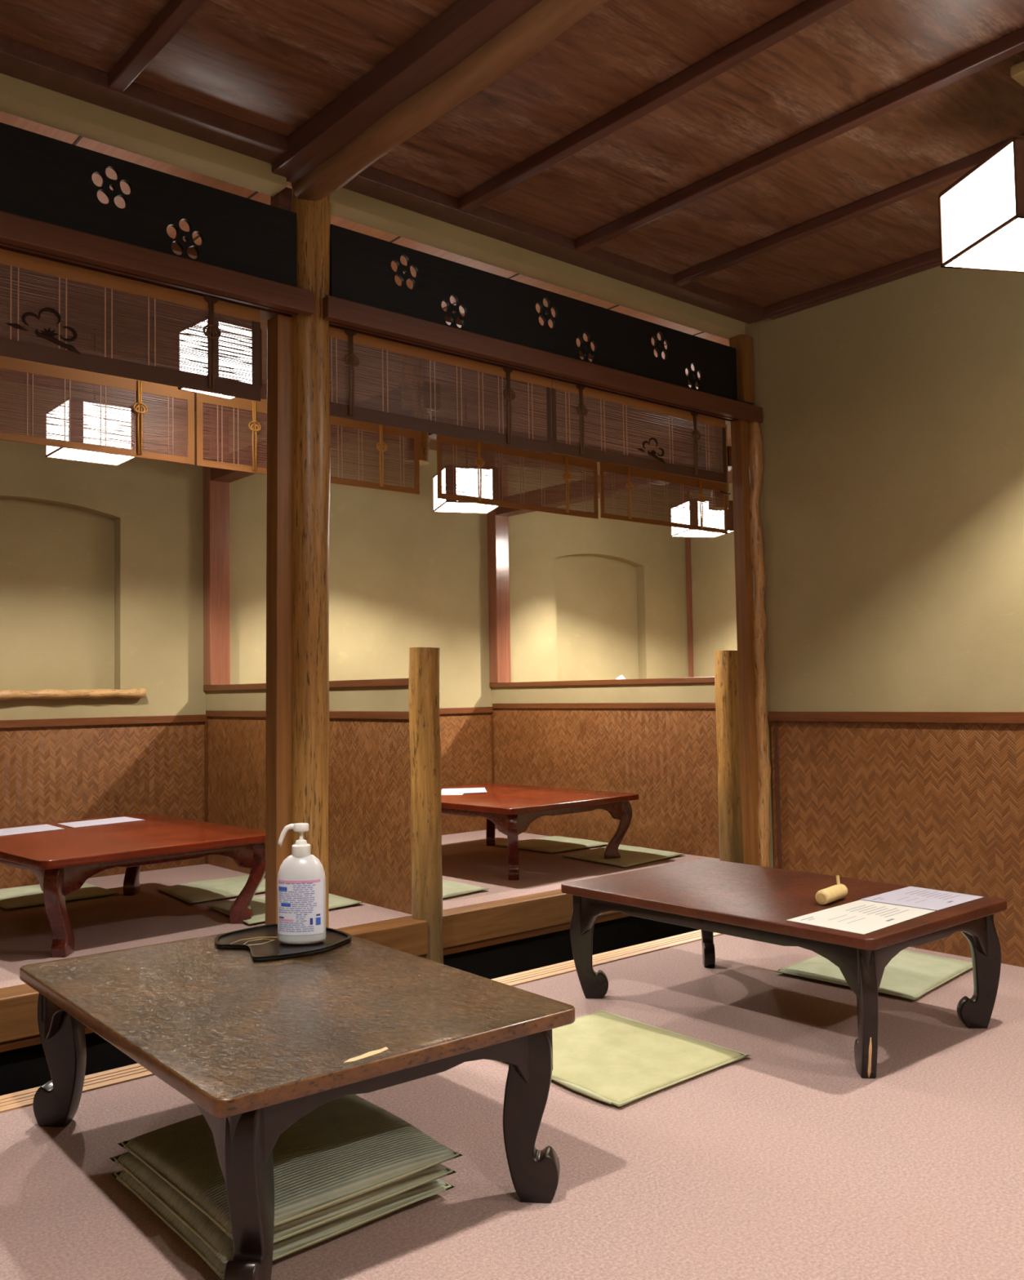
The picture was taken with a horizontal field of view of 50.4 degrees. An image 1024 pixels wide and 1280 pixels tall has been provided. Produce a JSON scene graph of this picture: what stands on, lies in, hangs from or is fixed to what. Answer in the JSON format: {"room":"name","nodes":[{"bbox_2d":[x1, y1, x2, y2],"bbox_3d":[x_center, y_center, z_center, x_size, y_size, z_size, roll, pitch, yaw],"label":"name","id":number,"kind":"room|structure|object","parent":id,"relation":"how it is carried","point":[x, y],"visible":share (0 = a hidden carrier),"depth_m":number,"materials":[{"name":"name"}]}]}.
{"room":"japanese restaurant","nodes":[
{"label":"japanese restaurant","id":0,"kind":"room"},
{"bbox_2d":[0,497,638,690],"bbox_3d":[-1.647,0.020,5.968,7.775,2.550,0.049,1,-4,-41],"label":"wall","id":1,"kind":"structure","parent":0,"point":[57,562],"depth_m":5.50,"materials":[{"name":"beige paint"}]},
{"bbox_2d":[0,380,688,719],"bbox_3d":[-1.605,0.017,5.919,7.775,2.550,0.080,1,-4,-41],"label":"wall","id":2,"kind":"structure","parent":0,"point":[404,574],"depth_m":6.46,"materials":[{"name":"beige paint"}]},
{"bbox_2d":[0,688,146,700],"bbox_3d":[-2.320,0.261,5.206,1.153,0.056,0.055,1,-4,-41],"label":"log","id":3,"kind":"object","parent":2,"relation":"attached to","point":[55,694],"visible":1,"depth_m":5.33,"materials":[{"name":"brown wood"}]},
{"bbox_2d":[202,409,230,685],"bbox_3d":[-1.589,-0.495,5.854,0.114,1.474,0.084,1,-4,-41],"label":"wall pillar","id":4,"kind":"structure","parent":2,"relation":"on","point":[216,615],"depth_m":5.81,"materials":[{"name":"brown wood"}]},
{"bbox_2d":[0,712,492,888],"bbox_3d":[-1.563,0.811,5.847,7.775,0.755,0.008,1,-4,-41],"label":"wainscot","id":5,"kind":"structure","parent":2,"relation":"attached to","point":[48,774],"depth_m":5.50,"materials":[{"name":"brown wicker"}]},
{"bbox_2d":[0,706,493,728],"bbox_3d":[-1.565,0.418,5.861,7.775,0.038,0.022,1,-4,-41],"label":"trim","id":6,"kind":"structure","parent":2,"relation":"attached to","point":[198,717],"depth_m":5.50,"materials":[{"name":"brown wood"}]},
{"bbox_2d":[485,457,511,682],"bbox_3d":[-0.088,-0.458,7.137,0.114,1.474,0.084,1,-4,-41],"label":"wall pillar","id":7,"kind":"structure","parent":2,"relation":"on","point":[499,617],"depth_m":7.09,"materials":[{"name":"brown wood"}]},
{"bbox_3d":[0.678,0.336,7.769,1.143,0.056,0.055,1,-4,-41],"label":"log","id":8,"kind":"object","parent":2,"relation":"attached to","visible":0},
{"bbox_2d":[614,675,625,679],"bbox_3d":[0.781,0.282,7.826,0.120,0.063,0.039,1,-4,-41],"label":"folded cloth","id":9,"kind":"object","parent":8,"relation":"on","point":[620,677],"visible":0.47,"depth_m":7.82,"materials":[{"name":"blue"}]},
{"bbox_2d":[0,915,698,1095],"bbox_3d":[-0.298,1.474,4.347,7.775,0.444,0.050,1,-4,-41],"label":"floor recess","id":10,"kind":"structure","parent":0,"point":[26,1068],"depth_m":4.53,"materials":[{"name":"black"}]},
{"bbox_2d":[443,911,630,955],"bbox_3d":[0.376,1.253,4.923,1.830,0.030,0.093,1,-4,-41],"label":"step","id":11,"kind":"structure","parent":10,"relation":"on","point":[481,944],"depth_m":4.57,"materials":[{"name":"brown wood"}]},
{"bbox_2d":[0,829,719,988],"bbox_3d":[-0.942,1.203,5.109,7.775,0.120,1.897,1,-4,-41],"label":"floor","id":12,"kind":"structure","parent":0,"point":[150,916],"depth_m":4.63,"materials":[{"name":"pink carpet"}]},
{"bbox_2d":[0,882,118,909],"bbox_3d":[-2.102,1.139,4.893,0.510,0.025,0.510,1,-4,-41],"label":"floor cushion","id":13,"kind":"object","parent":12,"relation":"on","point":[28,895],"visible":0.67,"depth_m":4.81,"materials":[{"name":"green fabric"}]},
{"bbox_2d":[0,813,265,957],"bbox_3d":[-1.637,0.945,4.348,0.930,0.345,1.160,2,-4,-45],"label":"table","id":14,"kind":"object","parent":12,"relation":"on","point":[61,860],"visible":0.98,"depth_m":4.07,"materials":[{"name":"red paint"}]},
{"bbox_2d":[0,824,63,835],"bbox_3d":[-2.019,0.784,4.492,0.280,0.001,0.280,1,-4,-41],"label":"menu sheet","id":15,"kind":"object","parent":14,"relation":"on","point":[25,829],"visible":1,"depth_m":4.50,"materials":[{"name":"grey paper"}]},
{"bbox_2d":[58,816,144,827],"bbox_3d":[-1.793,0.793,4.744,0.203,0.001,0.341,-3,-4,41],"label":"menu sheet","id":16,"kind":"object","parent":14,"relation":"on","point":[117,820],"visible":1,"depth_m":4.74,"materials":[{"name":"grey paper"}]},
{"bbox_2d":[155,875,265,903],"bbox_3d":[-1.327,1.129,4.957,0.510,0.025,0.480,1,-4,-41],"label":"floor cushion","id":17,"kind":"object","parent":12,"relation":"on","point":[228,887],"visible":0.81,"depth_m":4.88,"materials":[{"name":"green fabric"}]},
{"bbox_2d":[0,915,427,1042],"bbox_3d":[-1.802,1.119,3.039,3.775,0.127,0.135,1,-4,-41],"label":"platform edge","id":18,"kind":"structure","parent":12,"relation":"attached to","point":[18,1003],"depth_m":4.02,"materials":[{"name":"brown wood"}]},
{"bbox_2d":[0,954,426,1052],"bbox_3d":[-1.805,1.198,3.040,3.775,0.030,0.123,1,-4,-41],"label":"step","id":19,"kind":"structure","parent":18,"relation":"attached to","point":[33,1040],"depth_m":3.25,"materials":[{"name":"brown wood"}]},
{"bbox_2d":[206,893,363,924],"bbox_3d":[-0.959,1.102,4.543,0.560,0.028,0.510,1,-4,-41],"label":"floor cushion","id":20,"kind":"object","parent":12,"relation":"on","point":[257,904],"visible":0.34,"depth_m":4.49,"materials":[{"name":"green fabric"}]},
{"bbox_2d":[203,678,411,914],"bbox_3d":[-0.979,0.670,5.094,0.102,0.945,1.922,1,-4,-41],"label":"wall","id":21,"kind":"structure","parent":12,"relation":"on","point":[370,861],"depth_m":4.71,"materials":[{"name":"brown wicker"}]},
{"bbox_2d":[442,880,488,898],"bbox_3d":[-0.397,1.108,4.820,0.485,0.024,0.460,1,-4,-41],"label":"floor cushion","id":22,"kind":"object","parent":12,"relation":"on","point":[450,888],"visible":0.23,"depth_m":4.80,"materials":[{"name":"green fabric"}]},
{"bbox_2d":[442,888,618,948],"bbox_3d":[0.379,1.174,4.923,1.830,0.127,0.105,1,-4,-41],"label":"beam","id":23,"kind":"structure","parent":12,"relation":"attached to","point":[467,924],"depth_m":4.52,"materials":[{"name":"brown wood"}]},
{"bbox_2d":[440,782,638,879],"bbox_3d":[-0.059,0.986,5.736,0.920,0.345,1.160,2,-4,-43],"label":"table","id":24,"kind":"object","parent":12,"relation":"on","point":[511,808],"visible":0.75,"depth_m":5.43,"materials":[{"name":"red paint"}]},
{"bbox_2d":[440,793,463,795],"bbox_3d":[-0.342,0.821,5.814,0.176,0.001,0.177,-1,-3,7],"label":"menu sheet","id":25,"kind":"object","parent":24,"relation":"on","point":[453,793],"visible":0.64,"depth_m":5.75,"materials":[{"name":"grey paper"}]},
{"bbox_2d":[440,787,486,794],"bbox_3d":[-0.271,0.824,5.940,0.260,0.001,0.354,-1,-3,-4],"label":"menu sheet","id":26,"kind":"object","parent":24,"relation":"on","point":[464,790],"visible":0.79,"depth_m":5.94,"materials":[{"name":"grey paper"}]},
{"bbox_2d":[496,835,608,853],"bbox_3d":[0.233,1.165,6.225,0.490,0.025,0.480,1,-4,-41],"label":"floor cushion","id":27,"kind":"object","parent":12,"relation":"on","point":[551,844],"visible":0.91,"depth_m":6.15,"materials":[{"name":"green fabric"}]},
{"bbox_2d":[488,676,719,858],"bbox_3d":[0.517,0.708,6.383,0.102,0.945,1.907,1,-4,-41],"label":"wall","id":28,"kind":"structure","parent":12,"relation":"on","point":[655,740],"depth_m":6.20,"materials":[{"name":"brown wicker"}]},
{"bbox_2d":[561,844,684,866],"bbox_3d":[0.586,1.138,5.773,0.553,0.024,0.567,1,-4,-41],"label":"floor cushion","id":29,"kind":"object","parent":12,"relation":"on","point":[630,855],"visible":0.87,"depth_m":5.70,"materials":[{"name":"green fabric"}]},
{"bbox_2d":[0,111,732,490],"bbox_3d":[-0.790,-1.332,4.699,8.173,0.060,2.957,1,-4,-41],"label":"ceiling","id":30,"kind":"structure","parent":0,"point":[191,251],"depth_m":4.41,"materials":[{"name":"brown wood"}]},
{"bbox_2d":[44,328,144,466],"bbox_3d":[-1.728,-1.029,4.510,0.300,0.533,0.300,1,-4,-40],"label":"paper lantern","id":31,"kind":"object","parent":30,"relation":"hanging from","point":[55,452],"visible":0.33,"depth_m":4.46,"materials":[{"name":"white paper"}]},
{"bbox_2d":[177,313,262,399],"bbox_3d":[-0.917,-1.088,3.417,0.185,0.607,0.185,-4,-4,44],"label":"paper lantern","id":32,"kind":"object","parent":30,"relation":"hanging from","point":[224,397],"visible":0.32,"depth_m":3.35,"materials":[{"name":"white paper"}]},
{"bbox_2d":[400,354,429,465],"bbox_3d":[-0.396,-1.035,4.413,0.121,0.639,0.109,1,-4,-41],"label":"post","id":33,"kind":"object","parent":30,"relation":"hanging from","point":[424,446],"visible":0.2,"depth_m":4.37,"materials":[{"name":"brown wood"}]},
{"bbox_2d":[210,382,440,482],"bbox_3d":[-0.949,-0.946,5.120,0.112,0.105,1.899,1,-4,-41],"label":"tie beam","id":34,"kind":"structure","parent":33,"relation":"attached to","point":[216,474],"depth_m":5.49,"materials":[{"name":"brown wood"}]},
{"bbox_2d":[432,400,502,513],"bbox_3d":[-0.238,-0.976,5.714,0.300,0.571,0.300,0,-3,-17],"label":"paper lantern","id":35,"kind":"object","parent":30,"relation":"hanging from","point":[438,504],"visible":0.43,"depth_m":5.72,"materials":[{"name":"white paper"}]},
{"bbox_2d":[670,445,733,537],"bbox_3d":[1.199,-0.950,6.888,0.300,0.558,0.300,0,-3,-15],"label":"paper lantern","id":36,"kind":"object","parent":30,"relation":"hanging from","point":[675,531],"visible":0.3,"depth_m":6.79,"materials":[{"name":"white paper"}]},
{"bbox_2d":[706,424,728,511],"bbox_3d":[1.068,-0.998,5.665,0.109,0.641,0.109,1,-4,-41],"label":"post","id":37,"kind":"object","parent":30,"relation":"hanging from","point":[727,486],"visible":0.22,"depth_m":5.62,"materials":[{"name":"brown wood"}]},
{"bbox_2d":[495,445,731,516],"bbox_3d":[0.552,-0.909,6.403,0.112,0.105,1.899,1,-4,-41],"label":"tie beam","id":38,"kind":"structure","parent":37,"relation":"attached to","point":[501,511],"depth_m":6.54,"materials":[{"name":"brown wood"}]},
{"bbox_2d":[0,933,1023,1279],"bbox_3d":[0.400,0.992,1.178,4.700,0.120,3.688,1,-4,-41],"label":"floor","id":39,"kind":"structure","parent":0,"point":[780,1161],"depth_m":2.03,"materials":[{"name":"pink carpet"}]},
{"bbox_2d":[110,1169,454,1279],"bbox_3d":[-0.408,0.958,1.940,0.460,0.046,0.490,1,-4,-41],"label":"floor cushion","id":40,"kind":"object","parent":39,"relation":"on","point":[282,1248],"visible":0.17,"depth_m":1.78,"materials":[{"name":"green fabric"}]},
{"bbox_2d":[110,1151,456,1263],"bbox_3d":[-0.407,0.919,1.916,0.450,0.046,0.490,1,-4,-41],"label":"floor cushion","id":41,"kind":"object","parent":40,"relation":"on","point":[218,1242],"visible":0.23,"depth_m":1.75,"materials":[{"name":"green fabric"}]},
{"bbox_2d":[118,1094,462,1239],"bbox_3d":[-0.385,0.880,1.895,0.445,0.046,0.475,1,-4,-41],"label":"floor cushion","id":42,"kind":"object","parent":41,"relation":"on","point":[348,1147],"visible":0.69,"depth_m":1.81,"materials":[{"name":"green fabric"}]},
{"bbox_2d":[19,933,574,1279],"bbox_3d":[-0.456,0.827,2.091,0.672,0.326,1.010,1,-4,-39],"label":"table","id":43,"kind":"object","parent":39,"relation":"on","point":[257,1047],"visible":0.98,"depth_m":1.88,"materials":[{"name":"brown wood"}]},
{"bbox_2d":[214,924,351,961],"bbox_3d":[-0.518,0.677,2.455,0.268,0.011,0.309,1,-4,-41],"label":"tray","id":44,"kind":"object","parent":43,"relation":"on","point":[263,944],"visible":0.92,"depth_m":2.41,"materials":[{"name":"black paint"}]},
{"bbox_2d":[276,822,325,945],"bbox_3d":[-0.470,0.541,2.428,0.107,0.262,0.067,-1,-3,0],"label":"pump bottle","id":45,"kind":"object","parent":44,"relation":"on","point":[301,878],"visible":1,"depth_m":2.40,"materials":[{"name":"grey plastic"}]},
{"bbox_2d":[279,882,316,931],"bbox_3d":[-0.473,0.588,2.398,0.084,0.105,0.013,-1,-3,4],"label":"label","id":46,"kind":"object","parent":45,"relation":"attached to","point":[297,900],"depth_m":2.40,"materials":[{"name":"blue"}]},
{"bbox_2d":[551,1010,750,1106],"bbox_3d":[0.232,0.993,2.627,0.472,0.022,0.515,1,-4,-41],"label":"floor cushion","id":47,"kind":"object","parent":39,"relation":"on","point":[607,1057],"visible":0.78,"depth_m":2.56,"materials":[{"name":"green fabric"}]},
{"bbox_2d":[560,858,1006,1078],"bbox_3d":[0.713,0.851,2.978,0.655,0.325,1.010,1,-4,-41],"label":"table","id":48,"kind":"object","parent":39,"relation":"on","point":[742,900],"visible":1,"depth_m":2.80,"materials":[{"name":"brown wood"}]},
{"bbox_2d":[815,875,847,904],"bbox_3d":[0.828,0.646,2.820,0.038,0.060,0.128,-3,-4,40],"label":"mallet","id":49,"kind":"object","parent":48,"relation":"on","point":[831,894],"visible":1,"depth_m":2.79,"materials":[{"name":"brown wood"}]},
{"bbox_2d":[786,899,934,934],"bbox_3d":[0.848,0.668,2.636,0.350,0.001,0.223,1,-4,-41],"label":"menu sheet","id":50,"kind":"object","parent":48,"relation":"on","point":[859,917],"visible":1,"depth_m":2.63,"materials":[{"name":"grey paper"}]},
{"bbox_2d":[860,886,982,911],"bbox_3d":[1.073,0.674,2.847,0.260,0.001,0.215,1,-4,-41],"label":"menu sheet","id":51,"kind":"object","parent":48,"relation":"on","point":[910,896],"visible":1,"depth_m":2.84,"materials":[{"name":"grey paper"}]},
{"bbox_2d":[774,949,972,999],"bbox_3d":[1.138,1.013,3.369,0.530,0.022,0.504,1,-4,-41],"label":"floor cushion","id":52,"kind":"object","parent":39,"relation":"on","point":[909,975],"visible":0.62,"depth_m":3.29,"materials":[{"name":"green fabric"}]},
{"bbox_2d":[0,0,1023,306],"bbox_3d":[0.385,-1.403,1.342,4.800,0.030,3.730,1,-4,-41],"label":"ceiling","id":53,"kind":"structure","parent":0,"point":[272,65],"depth_m":2.67,"materials":[{"name":"brown wood"}]},
{"bbox_2d":[271,0,608,200],"bbox_3d":[0.622,-1.331,1.541,0.172,0.104,3.733,1,-4,-41],"label":"ceiling beam","id":54,"kind":"structure","parent":53,"relation":"attached to","point":[470,45],"depth_m":2.46,"materials":[{"name":"brown wood"}]},
{"bbox_2d":[937,135,1023,273],"bbox_3d":[1.260,-1.146,2.651,0.300,0.387,0.300,0,-3,-12],"label":"paper lantern","id":55,"kind":"object","parent":53,"relation":"hanging from","point":[981,212],"visible":1,"depth_m":2.65,"materials":[{"name":"white paper"}]},
{"bbox_2d":[1009,61,1023,86],"bbox_3d":[1.236,-1.300,2.444,0.100,0.028,0.195,1,-4,-41],"label":"recessed light","id":56,"kind":"object","parent":53,"relation":"in","point":[1016,71],"visible":1,"depth_m":2.48,"materials":[{"name":"beige plastic"}]},
{"bbox_2d":[286,181,773,867],"bbox_3d":[0.324,0.116,3.659,7.775,3.070,0.110,1,-4,-41],"label":"wall","id":57,"kind":"structure","parent":0,"point":[753,331],"depth_m":4.18,"materials":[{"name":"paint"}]},
{"bbox_2d":[0,248,260,401],"bbox_3d":[-1.219,-0.768,2.403,1.465,0.246,0.022,1,-4,-41],"label":"bamboo blind","id":58,"kind":"object","parent":57,"relation":"attached to","point":[72,357],"visible":1,"depth_m":2.65,"materials":[{"name":"wood"}]},
{"bbox_2d":[0,73,286,196],"bbox_3d":[-1.640,-1.260,2.067,2.670,0.055,0.075,1,-4,-41],"label":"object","id":59,"kind":"structure","parent":57,"relation":"attached to","point":[19,98],"depth_m":2.65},
{"bbox_2d":[107,0,205,92],"bbox_3d":[0.260,-1.377,1.164,0.036,0.035,3.625,1,-4,-41],"label":"ceiling beam","id":60,"kind":"structure","parent":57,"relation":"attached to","point":[176,13],"depth_m":2.35,"materials":[{"name":"brown wood"}]},
{"bbox_2d":[265,314,293,924],"bbox_3d":[-0.612,0.138,2.910,0.090,2.025,0.060,1,-4,-41],"label":"wooden post","id":61,"kind":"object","parent":57,"relation":"attached to","point":[280,375],"depth_m":2.90,"materials":[{"name":"brown wood"}]},
{"bbox_2d":[0,929,723,1112],"bbox_3d":[-0.853,1.069,2.595,4.640,0.104,0.097,1,-4,-41],"label":"floor trim","id":62,"kind":"structure","parent":57,"relation":"attached to","point":[24,1098],"depth_m":3.35,"materials":[{"name":"brown wood"}]},
{"bbox_2d":[290,190,330,927],"bbox_3d":[-0.547,-0.040,2.944,0.136,2.385,0.113,1,-4,-41],"label":"post","id":63,"kind":"object","parent":62,"relation":"on","point":[312,426],"visible":0.72,"depth_m":2.91,"materials":[{"name":"brown wood"}]},
{"bbox_2d":[0,210,314,318],"bbox_3d":[-1.190,-0.921,2.428,1.635,0.072,0.130,1,-4,-41],"label":"lintel","id":64,"kind":"object","parent":63,"relation":"attached to","point":[18,233],"visible":0.96,"depth_m":2.63,"materials":[{"name":"brown wood"}]},
{"bbox_2d":[0,122,297,287],"bbox_3d":[-1.199,-1.064,2.425,1.612,0.214,0.012,1,-4,-41],"label":"board","id":65,"kind":"object","parent":64,"relation":"on","point":[45,179],"visible":0.99,"depth_m":2.67,"materials":[{"name":"black wood"}]},
{"bbox_2d":[270,186,291,211],"bbox_3d":[-0.630,-1.086,2.959,0.050,0.284,0.047,1,-4,-41],"label":"post cheek","id":66,"kind":"object","parent":64,"relation":"on","point":[282,199],"visible":0.25,"depth_m":2.95,"materials":[{"name":"brown wood"}]},
{"bbox_2d":[322,294,762,426],"bbox_3d":[0.191,-0.886,3.609,1.920,0.072,0.130,1,-4,-41],"label":"lintel","id":67,"kind":"object","parent":63,"relation":"attached to","point":[341,313],"visible":0.88,"depth_m":3.41,"materials":[{"name":"brown wood"}]},
{"bbox_2d":[328,223,737,400],"bbox_3d":[0.177,-1.030,3.600,1.792,0.214,0.012,1,-4,-41],"label":"board","id":68,"kind":"object","parent":67,"relation":"on","point":[494,306],"visible":1,"depth_m":3.46,"materials":[{"name":"black wood"}]},
{"bbox_2d":[728,333,754,404],"bbox_3d":[0.887,-1.039,4.204,0.065,0.261,0.065,1,-4,-41],"label":"post","id":69,"kind":"object","parent":67,"relation":"on","point":[743,344],"visible":0.73,"depth_m":4.17,"materials":[{"name":"brown wood"}]},
{"bbox_2d":[0,35,767,324],"bbox_3d":[-0.829,-1.285,2.658,4.670,0.040,0.085,1,-4,-41],"label":"ceiling beam","id":70,"kind":"structure","parent":57,"relation":"attached to","point":[20,60],"depth_m":2.99,"materials":[{"name":"brown wood"}]},
{"bbox_2d":[328,326,551,454],"bbox_3d":[-0.189,-0.740,3.283,0.845,0.252,0.022,1,-4,-41],"label":"bamboo blind","id":71,"kind":"object","parent":57,"relation":"attached to","point":[349,411],"visible":0.94,"depth_m":3.26,"materials":[{"name":"wood"}]},
{"bbox_2d":[328,187,744,339],"bbox_3d":[0.173,-1.215,3.617,1.840,0.055,0.075,1,-4,-41],"label":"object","id":72,"kind":"structure","parent":57,"relation":"attached to","point":[346,204],"depth_m":3.46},
{"bbox_2d":[551,379,726,483],"bbox_3d":[0.478,-0.727,3.854,0.899,0.244,0.022,1,-4,-41],"label":"bamboo blind","id":73,"kind":"object","parent":57,"relation":"attached to","point":[580,451],"visible":1,"depth_m":3.82,"materials":[{"name":"wood"}]},
{"bbox_2d":[457,0,855,212],"bbox_3d":[1.042,-1.358,1.833,0.036,0.035,3.626,1,-4,-41],"label":"ceiling beam","id":74,"kind":"structure","parent":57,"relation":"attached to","point":[808,12],"depth_m":2.60,"materials":[{"name":"brown wood"}]},
{"bbox_2d":[730,419,759,866],"bbox_3d":[0.890,0.172,4.128,0.052,2.026,0.050,1,-4,-41],"label":"wooden post","id":75,"kind":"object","parent":57,"relation":"attached to","point":[739,428],"depth_m":4.12,"materials":[{"name":"brown wood"}]},
{"bbox_2d":[574,26,1023,252],"bbox_3d":[1.380,-1.350,2.121,0.036,0.035,3.625,1,-4,-40],"label":"ceiling beam","id":76,"kind":"structure","parent":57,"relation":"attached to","point":[1006,46],"depth_m":2.80,"materials":[{"name":"brown wood"}]},
{"bbox_2d":[672,133,1023,286],"bbox_3d":[1.732,-1.341,2.423,0.036,0.035,3.625,1,-4,-40],"label":"beam","id":77,"kind":"structure","parent":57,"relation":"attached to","point":[954,170],"depth_m":3.29,"materials":[{"name":"brown wood"}]},
{"bbox_2d":[688,482,737,677],"bbox_3d":[2.050,0.043,7.703,0.100,2.550,1.957,1,-4,-41],"label":"wall","id":78,"kind":"structure","parent":0,"point":[712,559],"depth_m":8.26,"materials":[{"name":"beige paint"}]},
{"bbox_2d":[684,490,693,677],"bbox_3d":[1.375,0.052,8.385,0.030,2.420,0.026,1,-4,-41],"label":"trim","id":79,"kind":"structure","parent":78,"relation":"attached to","point":[687,540],"depth_m":8.39,"materials":[{"name":"brown wood"}]},
{"bbox_2d":[759,265,1023,967],"bbox_3d":[2.198,-0.197,2.786,0.122,2.550,3.680,1,-4,-41],"label":"wall","id":80,"kind":"structure","parent":0,"point":[892,424],"depth_m":3.73,"materials":[{"name":"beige paint"}]},
{"bbox_2d":[764,248,940,319],"bbox_3d":[2.159,-1.328,2.781,0.030,0.040,3.615,1,-4,-41],"label":"crown molding","id":81,"kind":"structure","parent":80,"relation":"attached to","point":[938,263],"depth_m":3.86,"materials":[{"name":"brown wood"}]},
{"bbox_3d":[0.023,1.633,3.967,7.775,0.120,0.910,1,-4,-41],"label":"floor","id":82,"kind":"structure","parent":0,"visible":0},
{"bbox_2d":[408,647,443,964],"bbox_3d":[-0.338,0.812,4.302,0.127,1.566,0.127,1,-4,-41],"label":"post","id":83,"kind":"object","parent":82,"relation":"on","point":[425,825],"visible":0.71,"depth_m":4.26,"materials":[{"name":"brown wood"}]},
{"bbox_2d":[714,650,743,863],"bbox_3d":[1.121,0.843,5.549,0.144,1.578,0.143,1,-4,-41],"label":"post","id":84,"kind":"object","parent":82,"relation":"on","point":[726,672],"visible":0.56,"depth_m":5.51,"materials":[{"name":"brown wood"}]},
{"bbox_3d":[-2.405,0.008,0.794,0.100,3.100,6.657,1,-4,-41],"label":"wall","id":85,"kind":"structure","parent":0,"visible":0},
{"bbox_2d":[0,355,194,464],"bbox_3d":[-1.653,-0.742,3.190,1.528,0.267,0.022,1,-4,-41],"label":"bamboo blind","id":86,"kind":"object","parent":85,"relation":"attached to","point":[141,387],"visible":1,"depth_m":3.48,"materials":[{"name":"wood"}]},
{"bbox_2d":[195,393,419,494],"bbox_3d":[-0.714,-0.717,3.992,0.926,0.269,0.022,1,-4,-41],"label":"bamboo blind","id":87,"kind":"object","parent":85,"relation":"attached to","point":[255,406],"visible":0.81,"depth_m":4.05,"materials":[{"name":"wood"}]},
{"bbox_2d":[0,334,720,471],"bbox_3d":[-1.115,-0.887,3.759,5.680,0.070,0.085,1,-4,-41],"label":"lintel","id":88,"kind":"object","parent":85,"relation":"attached to","point":[264,390],"visible":0.1,"depth_m":4.24,"materials":[{"name":"brown wood"}]},
{"bbox_2d":[436,434,598,519],"bbox_3d":[0.049,-0.695,4.644,0.903,0.275,0.022,1,-4,-41],"label":"bamboo blind","id":89,"kind":"object","parent":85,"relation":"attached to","point":[566,461],"visible":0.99,"depth_m":4.62,"materials":[{"name":"wood"}]},
{"bbox_2d":[599,461,727,533],"bbox_3d":[0.753,-0.682,5.246,0.910,0.267,0.022,1,-4,-41],"label":"bamboo blind","id":90,"kind":"object","parent":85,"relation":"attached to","point":[627,471],"visible":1,"depth_m":5.23,"materials":[{"name":"wood"}]},
{"bbox_3d":[-0.828,1.371,2.604,4.700,0.500,0.083,1,-4,-41],"label":"step","id":91,"kind":"structure","parent":0,"visible":0},
{"bbox_2d":[747,421,770,867],"bbox_3d":[0.941,0.156,4.137,0.068,2.024,0.072,-1,-3,6],"label":"pole","id":92,"kind":"object","parent":91,"relation":"on","point":[755,446],"visible":0.76,"depth_m":4.12,"materials":[{"name":"brown wood"}]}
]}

